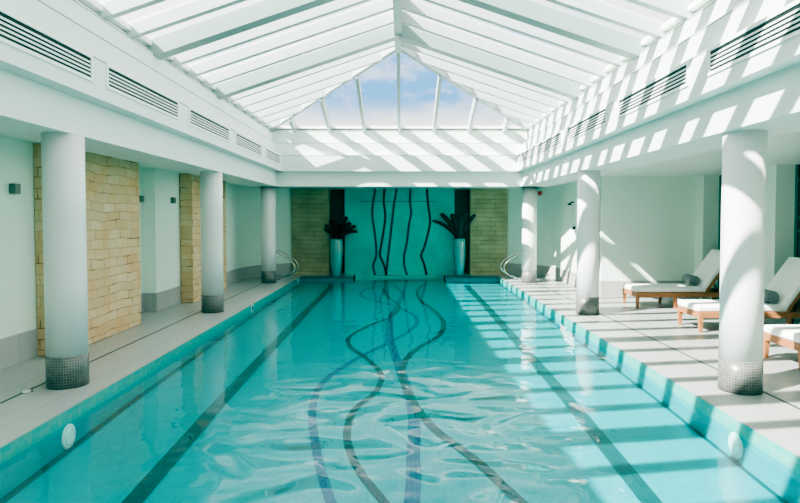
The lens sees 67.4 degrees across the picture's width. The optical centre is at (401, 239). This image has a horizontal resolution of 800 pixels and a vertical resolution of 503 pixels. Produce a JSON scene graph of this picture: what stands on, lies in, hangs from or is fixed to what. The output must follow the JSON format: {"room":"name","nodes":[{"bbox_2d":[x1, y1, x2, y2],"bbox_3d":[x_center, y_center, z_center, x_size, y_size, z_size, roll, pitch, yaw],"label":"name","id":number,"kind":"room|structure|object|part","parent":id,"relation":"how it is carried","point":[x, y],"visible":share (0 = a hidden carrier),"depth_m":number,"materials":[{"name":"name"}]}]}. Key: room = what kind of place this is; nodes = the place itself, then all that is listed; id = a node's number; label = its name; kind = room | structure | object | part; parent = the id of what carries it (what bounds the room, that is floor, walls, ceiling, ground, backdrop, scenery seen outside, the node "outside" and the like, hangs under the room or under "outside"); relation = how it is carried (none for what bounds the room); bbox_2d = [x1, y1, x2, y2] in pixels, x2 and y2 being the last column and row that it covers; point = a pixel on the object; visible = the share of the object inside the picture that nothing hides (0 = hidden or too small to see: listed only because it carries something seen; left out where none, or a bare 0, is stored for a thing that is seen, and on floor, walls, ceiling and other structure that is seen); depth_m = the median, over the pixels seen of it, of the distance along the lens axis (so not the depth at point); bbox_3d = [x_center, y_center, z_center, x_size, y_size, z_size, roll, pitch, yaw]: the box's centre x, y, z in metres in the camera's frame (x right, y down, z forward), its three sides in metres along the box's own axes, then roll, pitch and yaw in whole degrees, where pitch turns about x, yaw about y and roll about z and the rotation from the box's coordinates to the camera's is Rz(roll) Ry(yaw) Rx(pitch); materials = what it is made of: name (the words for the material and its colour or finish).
{"room":"indoor swimming pool","nodes":[
{"label":"indoor swimming pool","id":0,"kind":"room"},
{"bbox_2d":[0,137,291,338],"bbox_3d":[-4.210,0.119,7.206,1.013,2.470,20.376,0,2,3],"label":"wall","id":1,"kind":"structure","parent":0,"point":[159,217],"depth_m":10.27,"materials":[{"name":"paint"}]},
{"bbox_2d":[9,183,20,193],"bbox_3d":[-4.215,-0.555,6.535,0.070,0.113,0.100,0,2,0],"label":"wall light","id":2,"kind":"object","parent":1,"relation":"attached to","point":[14,188],"visible":1,"depth_m":6.49,"materials":[{"name":"grey metal"}]},
{"bbox_2d":[0,7,93,81],"bbox_3d":[-2.913,-1.573,4.659,0.015,0.245,1.980,0,2,0],"label":"air vent","id":3,"kind":"object","parent":1,"relation":"attached to","point":[16,32],"visible":1,"depth_m":4.87,"materials":[{"name":"metal"}]},
{"bbox_2d":[0,0,281,187],"bbox_3d":[-3.334,-1.730,6.119,0.832,1.440,18.350,0,2,0],"label":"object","id":4,"kind":"structure","parent":1,"relation":"attached to","point":[38,96],"depth_m":6.45,"materials":[{"name":"paint"}]},
{"bbox_2d":[139,195,143,201],"bbox_3d":[-4.415,-0.689,10.152,0.070,0.113,0.100,0,2,0],"label":"wall light","id":5,"kind":"object","parent":1,"relation":"attached to","point":[141,197],"visible":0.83,"depth_m":10.10,"materials":[{"name":"grey metal"}]},
{"bbox_2d":[106,63,178,119],"bbox_3d":[-2.913,-1.649,6.873,0.015,0.245,1.910,0,2,0],"label":"air vent","id":6,"kind":"object","parent":1,"relation":"attached to","point":[118,81],"visible":1,"depth_m":6.67,"materials":[{"name":"metal"}]},
{"bbox_2d":[0,263,291,370],"bbox_3d":[-4.175,1.189,7.220,0.961,0.330,20.329,0,2,3],"label":"baseboard","id":7,"kind":"structure","parent":1,"relation":"attached to","point":[16,349],"depth_m":10.30,"materials":[{"name":"grey tile"}]},
{"bbox_2d":[170,197,175,202],"bbox_3d":[-4.185,-0.718,10.982,0.070,0.113,0.100,0,2,0],"label":"wall light","id":8,"kind":"object","parent":1,"relation":"attached to","point":[173,199],"visible":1,"depth_m":10.93,"materials":[{"name":"grey metal"}]},
{"bbox_2d":[189,107,229,142],"bbox_3d":[-2.913,-1.727,9.176,0.015,0.245,1.920,0,2,0],"label":"air vent","id":9,"kind":"object","parent":1,"relation":"attached to","point":[198,120],"visible":1,"depth_m":9.03,"materials":[{"name":"metal"}]},
{"bbox_2d":[235,131,261,156],"bbox_3d":[-2.913,-1.806,11.480,0.015,0.245,1.930,0,2,0],"label":"air vent","id":10,"kind":"object","parent":1,"relation":"attached to","point":[241,141],"visible":1,"depth_m":11.32,"materials":[{"name":"metal"}]},
{"bbox_2d":[266,147,279,164],"bbox_3d":[-2.913,-1.879,13.594,0.015,0.245,1.460,0,2,0],"label":"air vent","id":11,"kind":"object","parent":1,"relation":"attached to","point":[271,155],"visible":1,"depth_m":13.51,"materials":[{"name":"metal"}]},
{"bbox_2d":[77,0,712,132],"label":"ceiling","id":12,"kind":"structure","parent":0,"point":[272,88],"depth_m":9.11,"materials":[{"name":"clear glass"}]},
{"bbox_3d":[-3.320,-2.465,5.954,0.220,0.060,18.070,0,2,0],"label":"eave sill","id":13,"kind":"part","parent":12,"relation":"part of","materials":[{"name":"white paint"}]},
{"bbox_3d":[-0.070,-2.770,14.874,6.720,0.060,0.220,0,2,0],"label":"eave sill","id":14,"kind":"part","parent":12,"relation":"part of","materials":[{"name":"white paint"}]},
{"bbox_3d":[3.180,-2.465,5.954,0.220,0.060,18.070,0,2,0],"label":"eave sill","id":15,"kind":"part","parent":12,"relation":"part of","materials":[{"name":"white paint"}]},
{"bbox_2d":[330,189,468,272],"bbox_3d":[-0.070,-0.241,17.712,4.060,2.470,0.180,0,2,0],"label":"wall","id":16,"kind":"structure","parent":0,"point":[337,196],"depth_m":17.60,"materials":[{"name":"paint"}]},
{"bbox_2d":[291,189,330,274],"bbox_3d":[-2.635,-0.233,17.512,1.070,2.467,0.580,0,2,0],"label":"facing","id":17,"kind":"object","parent":16,"relation":"attached to","point":[310,208],"visible":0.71,"depth_m":17.22,"materials":[{"name":"brick"}]},
{"bbox_2d":[469,189,507,274],"bbox_3d":[2.495,-0.233,17.512,1.070,2.467,0.580,0,2,0],"label":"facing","id":18,"kind":"object","parent":16,"relation":"attached to","point":[488,231],"visible":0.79,"depth_m":17.22,"materials":[{"name":"brick"}]},
{"bbox_2d":[0,273,799,428],"bbox_3d":[0.880,1.496,7.455,11.300,0.300,20.800,0,2,0],"label":"floor","id":19,"kind":"structure","parent":0,"point":[781,373],"depth_m":7.97,"materials":[{"name":"tile"}]},
{"bbox_2d":[21,390,32,393],"bbox_3d":[-3.470,1.405,5.551,0.100,0.012,0.100,0,2,0],"label":"uplight","id":20,"kind":"object","parent":19,"relation":"on","point":[24,391],"visible":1,"depth_m":5.53,"materials":[{"name":"metal"}]},
{"bbox_2d":[41,132,89,389],"bbox_3d":[-3.230,0.202,5.760,0.372,2.402,0.372,0,2,0],"label":"column","id":21,"kind":"structure","parent":19,"relation":"on","point":[62,154],"depth_m":5.62,"materials":[{"name":"paint"}]},
{"bbox_2d":[33,144,140,355],"bbox_3d":[-4.109,0.092,8.023,0.278,2.467,2.170,0,2,0],"label":"brick wall","id":22,"kind":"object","parent":19,"relation":"on","point":[112,184],"visible":0.6,"depth_m":8.09,"materials":[{"name":"stone"}]},
{"bbox_2d":[0,276,276,403],"bbox_3d":[-3.490,1.364,7.051,0.028,0.012,19.800,0,2,0],"label":"trim","id":23,"kind":"structure","parent":19,"relation":"in","point":[276,276],"depth_m":7.53,"materials":[{"name":"metal"}]},
{"bbox_2d":[179,173,226,302],"bbox_3d":[-4.094,-0.060,12.470,0.248,2.467,2.170,0,2,0],"label":"stone pier","id":24,"kind":"object","parent":19,"relation":"on","point":[189,184],"visible":0.52,"depth_m":11.42,"materials":[{"name":"stone"}]},
{"bbox_2d":[200,171,223,312],"bbox_3d":[-3.270,0.046,10.328,0.372,2.402,0.372,0,2,2],"label":"column","id":25,"kind":"structure","parent":19,"relation":"on","point":[211,190],"depth_m":10.18,"materials":[{"name":"white paint"}]},
{"bbox_2d":[261,187,275,282],"bbox_3d":[-3.350,-0.116,15.055,0.372,2.402,0.372,2,2,38],"label":"column","id":26,"kind":"structure","parent":19,"relation":"on","point":[268,194],"depth_m":14.90,"materials":[{"name":"white paint"}]},
{"bbox_2d":[276,252,294,279],"bbox_3d":[-3.169,0.692,15.783,0.732,0.765,0.090,0,2,0],"label":"grab rail","id":27,"kind":"object","parent":19,"relation":"on","point":[276,252],"visible":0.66,"depth_m":15.77,"materials":[{"name":"metal"}]},
{"bbox_2d":[276,250,298,276],"bbox_3d":[-3.169,0.675,16.283,0.732,0.765,0.090,0,2,0],"label":"grab rail","id":28,"kind":"object","parent":19,"relation":"on","point":[277,250],"visible":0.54,"depth_m":16.27,"materials":[{"name":"metal"}]},
{"bbox_2d":[0,275,799,502],"bbox_3d":[-0.070,1.532,9.308,5.490,0.500,16.100,0,2,0],"label":"swimming pool","id":29,"kind":"object","parent":19,"relation":"in","point":[580,419],"visible":1,"depth_m":5.69,"materials":[{"name":"teal liquid"}]},
{"bbox_2d":[61,424,75,449],"bbox_3d":[-2.805,1.663,5.060,0.024,0.210,0.210,0,2,0],"label":"pool light","id":30,"kind":"object","parent":29,"relation":"attached to","point":[69,432],"visible":1,"depth_m":5.03,"materials":[{"name":"white plastic"}]},
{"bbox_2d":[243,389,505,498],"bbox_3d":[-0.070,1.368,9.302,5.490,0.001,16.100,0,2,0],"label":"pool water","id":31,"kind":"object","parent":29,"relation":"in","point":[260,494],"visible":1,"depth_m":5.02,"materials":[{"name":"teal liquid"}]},
{"bbox_2d":[728,432,742,459],"bbox_3d":[2.665,1.651,4.809,0.024,0.210,0.210,0,2,0],"label":"pool light","id":32,"kind":"object","parent":29,"relation":"attached to","point":[735,445],"visible":1,"depth_m":4.78,"materials":[{"name":"white plastic"}]},
{"bbox_2d":[0,276,799,456],"bbox_3d":[-0.070,1.326,8.901,6.210,0.060,16.020,0,2,0],"label":"pool coping","id":33,"kind":"object","parent":19,"relation":"on","point":[779,431],"visible":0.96,"depth_m":6.10,"materials":[{"name":"stone"}]},
{"bbox_2d":[324,215,357,275],"bbox_3d":[-1.740,0.172,16.768,1.010,1.709,0.470,0,2,6],"label":"potted plant","id":34,"kind":"object","parent":33,"relation":"on","point":[337,229],"visible":1,"depth_m":16.73,"materials":[{"name":"green plant"}]},
{"bbox_2d":[432,212,475,275],"bbox_3d":[1.456,0.125,16.800,1.256,1.801,0.423,0,2,0],"label":"potted plant","id":35,"kind":"object","parent":33,"relation":"on","point":[458,228],"visible":1,"depth_m":16.75,"materials":[{"name":"green plant"}]},
{"bbox_2d":[500,250,521,275],"bbox_3d":[3.029,0.675,16.283,0.732,0.765,0.090,0,2,0],"label":"grab rail","id":36,"kind":"object","parent":19,"relation":"on","point":[519,250],"visible":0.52,"depth_m":16.27,"materials":[{"name":"metal"}]},
{"bbox_2d":[503,252,521,279],"bbox_3d":[3.029,0.692,15.783,0.732,0.765,0.090,0,2,0],"label":"grab rail","id":37,"kind":"object","parent":19,"relation":"on","point":[521,252],"visible":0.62,"depth_m":15.77,"materials":[{"name":"metal"}]},
{"bbox_2d":[521,187,536,282],"bbox_3d":[3.200,-0.117,15.075,0.372,2.402,0.372,-1,2,-33],"label":"column","id":38,"kind":"structure","parent":19,"relation":"on","point":[529,194],"depth_m":14.93,"materials":[{"name":"white paint"}]},
{"bbox_2d":[576,170,599,315],"bbox_3d":[3.130,0.054,10.088,0.372,2.402,0.372,2,3,42],"label":"column","id":39,"kind":"structure","parent":19,"relation":"on","point":[588,184],"depth_m":9.94,"materials":[{"name":"white paint"}]},
{"bbox_2d":[536,283,799,409],"bbox_3d":[3.350,1.364,7.051,0.028,0.012,19.800,0,2,0],"label":"trim","id":40,"kind":"structure","parent":19,"relation":"in","point":[536,283],"depth_m":7.24,"materials":[{"name":"metal"}]},
{"bbox_2d":[622,249,719,308],"bbox_3d":[5.062,0.708,11.031,1.795,1.030,0.682,0,2,0],"label":"sun lounger","id":41,"kind":"object","parent":19,"relation":"on","point":[708,271],"visible":0.84,"depth_m":10.73,"materials":[{"name":"white fabric"}]},
{"bbox_3d":[4.210,1.069,11.355,0.058,0.286,0.058,0,2,0],"label":"leg","id":42,"kind":"part","parent":41,"relation":"part of","materials":[{"name":"brown wood"}]},
{"bbox_3d":[4.210,1.091,10.732,0.058,0.286,0.058,0,2,0],"label":"leg","id":43,"kind":"part","parent":41,"relation":"part of","materials":[{"name":"brown wood"}]},
{"bbox_2d":[623,283,705,291],"bbox_3d":[4.803,0.887,11.037,1.275,0.098,0.650,0,2,0],"label":"seat cushion","id":44,"kind":"object","parent":41,"relation":"on","point":[627,287],"depth_m":10.73,"materials":[{"name":"white fabric"}]},
{"bbox_3d":[5.070,0.976,11.040,1.780,0.085,0.670,0,2,0],"label":"frame","id":45,"kind":"part","parent":41,"relation":"part of","materials":[{"name":"brown wood"}]},
{"bbox_3d":[4.880,1.091,10.732,0.058,0.286,0.058,0,2,0],"label":"leg","id":46,"kind":"part","parent":41,"relation":"part of","materials":[{"name":"brown wood"}]},
{"bbox_2d":[682,274,699,284],"bbox_3d":[5.300,0.732,11.012,0.180,0.170,0.400,0,2,7],"label":"rolled towel","id":47,"kind":"object","parent":41,"relation":"on","point":[691,279],"visible":1,"depth_m":10.84,"materials":[{"name":"teal fabric"}]},
{"bbox_2d":[687,249,719,288],"bbox_3d":[5.635,0.545,11.025,0.538,0.704,0.650,0,2,0],"label":"cushion","id":48,"kind":"object","parent":41,"relation":"on","point":[708,271],"depth_m":10.91,"materials":[{"name":"white fabric"}]},
{"bbox_3d":[5.675,0.603,11.027,0.536,0.717,0.616,0,2,0],"label":"frame","id":49,"kind":"part","parent":41,"relation":"part of","materials":[{"name":"brown wood"}]},
{"bbox_2d":[677,257,799,332],"bbox_3d":[5.062,0.785,8.762,1.795,1.030,0.682,0,2,0],"label":"sun lounger","id":50,"kind":"object","parent":19,"relation":"on","point":[786,282],"visible":0.73,"depth_m":8.57,"materials":[{"name":"white fabric"}]},
{"bbox_3d":[4.210,1.147,9.086,0.058,0.286,0.058,0,2,0],"label":"leg","id":51,"kind":"part","parent":50,"relation":"part of","materials":[{"name":"brown wood"}]},
{"bbox_3d":[4.210,1.168,8.463,0.058,0.286,0.058,0,2,0],"label":"leg","id":52,"kind":"part","parent":50,"relation":"part of","materials":[{"name":"brown wood"}]},
{"bbox_2d":[678,300,786,311],"bbox_3d":[4.803,0.965,8.768,1.275,0.098,0.650,0,2,0],"label":"seat cushion","id":53,"kind":"object","parent":50,"relation":"on","point":[686,305],"depth_m":8.53,"materials":[{"name":"white fabric"}]},
{"bbox_3d":[5.070,1.053,8.771,1.780,0.085,0.670,0,2,0],"label":"frame","id":54,"kind":"part","parent":50,"relation":"part of","materials":[{"name":"brown wood"}]},
{"bbox_2d":[764,289,779,302],"bbox_3d":[5.300,0.810,8.733,0.180,0.170,0.400,0,2,7],"label":"rolled towel","id":55,"kind":"object","parent":50,"relation":"on","point":[771,296],"visible":0.56,"depth_m":8.54,"materials":[{"name":"teal fabric"}]},
{"bbox_2d":[765,257,799,307],"bbox_3d":[5.635,0.622,8.756,0.538,0.704,0.650,0,2,0],"label":"cushion","id":56,"kind":"object","parent":50,"relation":"on","point":[786,282],"depth_m":8.69,"materials":[{"name":"white fabric"}]},
{"bbox_3d":[5.460,1.168,8.463,0.058,0.286,0.058,0,2,0],"label":"leg","id":57,"kind":"part","parent":50,"relation":"part of","materials":[{"name":"brown wood"}]},
{"bbox_3d":[5.675,0.681,8.758,0.536,0.717,0.616,0,2,0],"label":"frame","id":58,"kind":"part","parent":50,"relation":"part of","materials":[{"name":"brown wood"}]},
{"bbox_2d":[717,129,767,395],"bbox_3d":[3.165,0.208,5.580,0.372,2.402,0.372,-2,3,-42],"label":"column","id":59,"kind":"structure","parent":19,"relation":"on","point":[744,152],"depth_m":5.43,"materials":[{"name":"white paint"}]},
{"bbox_2d":[763,325,799,370],"bbox_3d":[5.062,0.859,6.613,1.795,1.030,0.682,0,2,0],"label":"sun lounger","id":60,"kind":"object","parent":19,"relation":"on","point":[788,336],"visible":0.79,"depth_m":6.65,"materials":[{"name":"white fabric"}]},
{"bbox_3d":[4.210,1.220,6.938,0.058,0.286,0.058,0,2,0],"label":"leg","id":61,"kind":"part","parent":60,"relation":"part of","materials":[{"name":"brown wood"}]},
{"bbox_2d":[764,325,799,342],"bbox_3d":[4.803,1.038,6.619,1.275,0.098,0.650,0,2,0],"label":"seat cushion","id":62,"kind":"object","parent":60,"relation":"on","point":[784,333],"depth_m":6.64,"materials":[{"name":"white fabric"}]},
{"bbox_3d":[5.070,1.127,6.622,1.780,0.085,0.670,0,2,0],"label":"frame","id":63,"kind":"part","parent":60,"relation":"part of","materials":[{"name":"brown wood"}]},
{"bbox_3d":[4.210,1.242,6.314,0.058,0.286,0.058,0,2,0],"label":"leg","id":64,"kind":"part","parent":60,"relation":"part of","materials":[{"name":"brown wood"}]},
{"bbox_2d":[345,189,454,279],"bbox_3d":[-0.070,-0.014,17.470,3.160,3.033,0.680,0,2,0],"label":"wall","id":65,"kind":"structure","parent":0,"point":[397,238],"depth_m":17.29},
{"bbox_2d":[0,131,799,188],"bbox_3d":[0.880,-1.173,7.364,11.500,0.100,20.800,0,2,0],"label":"ceiling","id":66,"kind":"structure","parent":0,"point":[784,149],"depth_m":9.41,"materials":[{"name":"paint"}]},
{"bbox_2d":[507,165,794,298],"bbox_3d":[5.802,0.113,7.364,2.617,2.470,20.566,0,2,-8],"label":"wall","id":67,"kind":"structure","parent":0,"point":[653,228],"depth_m":12.30,"materials":[{"name":"paint"}]},
{"bbox_2d":[253,130,544,187],"bbox_3d":[-0.070,-2.032,14.933,7.200,1.440,0.832,0,2,0],"label":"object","id":68,"kind":"structure","parent":67,"relation":"attached to","point":[309,158],"depth_m":14.70,"materials":[{"name":"paint"}]},
{"bbox_2d":[518,147,532,164],"bbox_3d":[2.773,-1.876,13.519,0.015,0.245,1.510,0,2,0],"label":"air vent","id":69,"kind":"object","parent":67,"relation":"attached to","point":[527,154],"visible":1,"depth_m":13.47,"materials":[{"name":"metal"}]},
{"bbox_2d":[507,263,576,286],"bbox_3d":[3.851,0.908,15.430,0.617,0.330,4.123,-1,2,-15],"label":"baseboard","id":70,"kind":"structure","parent":67,"relation":"attached to","point":[565,276],"depth_m":16.02,"materials":[{"name":"grey tile"}]},
{"bbox_2d":[536,130,561,156],"bbox_3d":[2.773,-1.804,11.405,0.015,0.245,1.980,0,2,0],"label":"air vent","id":71,"kind":"object","parent":67,"relation":"attached to","point":[555,140],"visible":1,"depth_m":11.29,"materials":[{"name":"metal"}]},
{"bbox_2d":[567,201,575,229],"bbox_3d":[4.018,-0.560,14.239,0.165,0.689,0.210,0,2,0],"label":"shower","id":72,"kind":"object","parent":67,"relation":"attached to","point":[573,227],"visible":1,"depth_m":14.23,"materials":[{"name":"metal"}]},
{"bbox_2d":[567,105,607,141],"bbox_3d":[2.773,-1.724,9.071,0.015,0.245,1.910,0,2,0],"label":"air vent","id":73,"kind":"object","parent":67,"relation":"attached to","point":[597,119],"visible":1,"depth_m":8.92,"materials":[{"name":"metal"}]},
{"bbox_2d":[599,177,600,278],"bbox_3d":[4.125,-0.076,12.895,0.149,2.470,0.940,0,2,0],"label":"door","id":74,"kind":"structure","parent":67,"relation":"in","point":[600,177],"depth_m":12.45,"materials":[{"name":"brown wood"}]},
{"bbox_2d":[599,280,699,297],"bbox_3d":[5.044,1.016,12.277,1.932,0.330,0.250,0,2,4],"label":"baseboard","id":75,"kind":"structure","parent":67,"relation":"attached to","point":[606,288],"depth_m":12.33,"materials":[{"name":"grey tile"}]},
{"bbox_2d":[618,60,688,117],"bbox_3d":[2.773,-1.644,6.753,0.015,0.245,1.890,0,2,0],"label":"air vent","id":76,"kind":"object","parent":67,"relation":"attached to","point":[675,79],"visible":1,"depth_m":6.55,"materials":[{"name":"metal"}]},
{"bbox_2d":[516,0,799,187],"bbox_3d":[3.194,-1.730,6.119,0.832,1.440,18.350,0,2,0],"label":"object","id":77,"kind":"structure","parent":67,"relation":"attached to","point":[762,90],"depth_m":6.33,"materials":[{"name":"paint"}]},
{"bbox_2d":[717,175,721,298],"bbox_3d":[6.327,-0.013,11.036,0.045,2.470,1.860,0,2,0],"label":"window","id":78,"kind":"structure","parent":67,"relation":"in","point":[720,176],"depth_m":11.92,"materials":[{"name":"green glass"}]},
{"bbox_2d":[708,0,799,75],"bbox_3d":[2.773,-1.566,4.449,0.015,0.245,1.960,0,2,0],"label":"air vent","id":79,"kind":"object","parent":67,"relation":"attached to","point":[782,25],"visible":1,"depth_m":4.68,"materials":[{"name":"metal"}]},
{"bbox_2d":[793,164,799,319],"bbox_3d":[6.327,0.074,8.508,0.045,2.470,2.300,0,2,0],"label":"window","id":80,"kind":"structure","parent":67,"relation":"in","point":[796,253],"depth_m":9.59,"materials":[{"name":"green glass"}]},
{"bbox_3d":[6.336,0.074,8.508,0.012,2.470,2.300,0,2,0],"label":"pane","id":81,"kind":"part","parent":80,"relation":"part of","materials":[{"name":"clear glass"}]}
]}

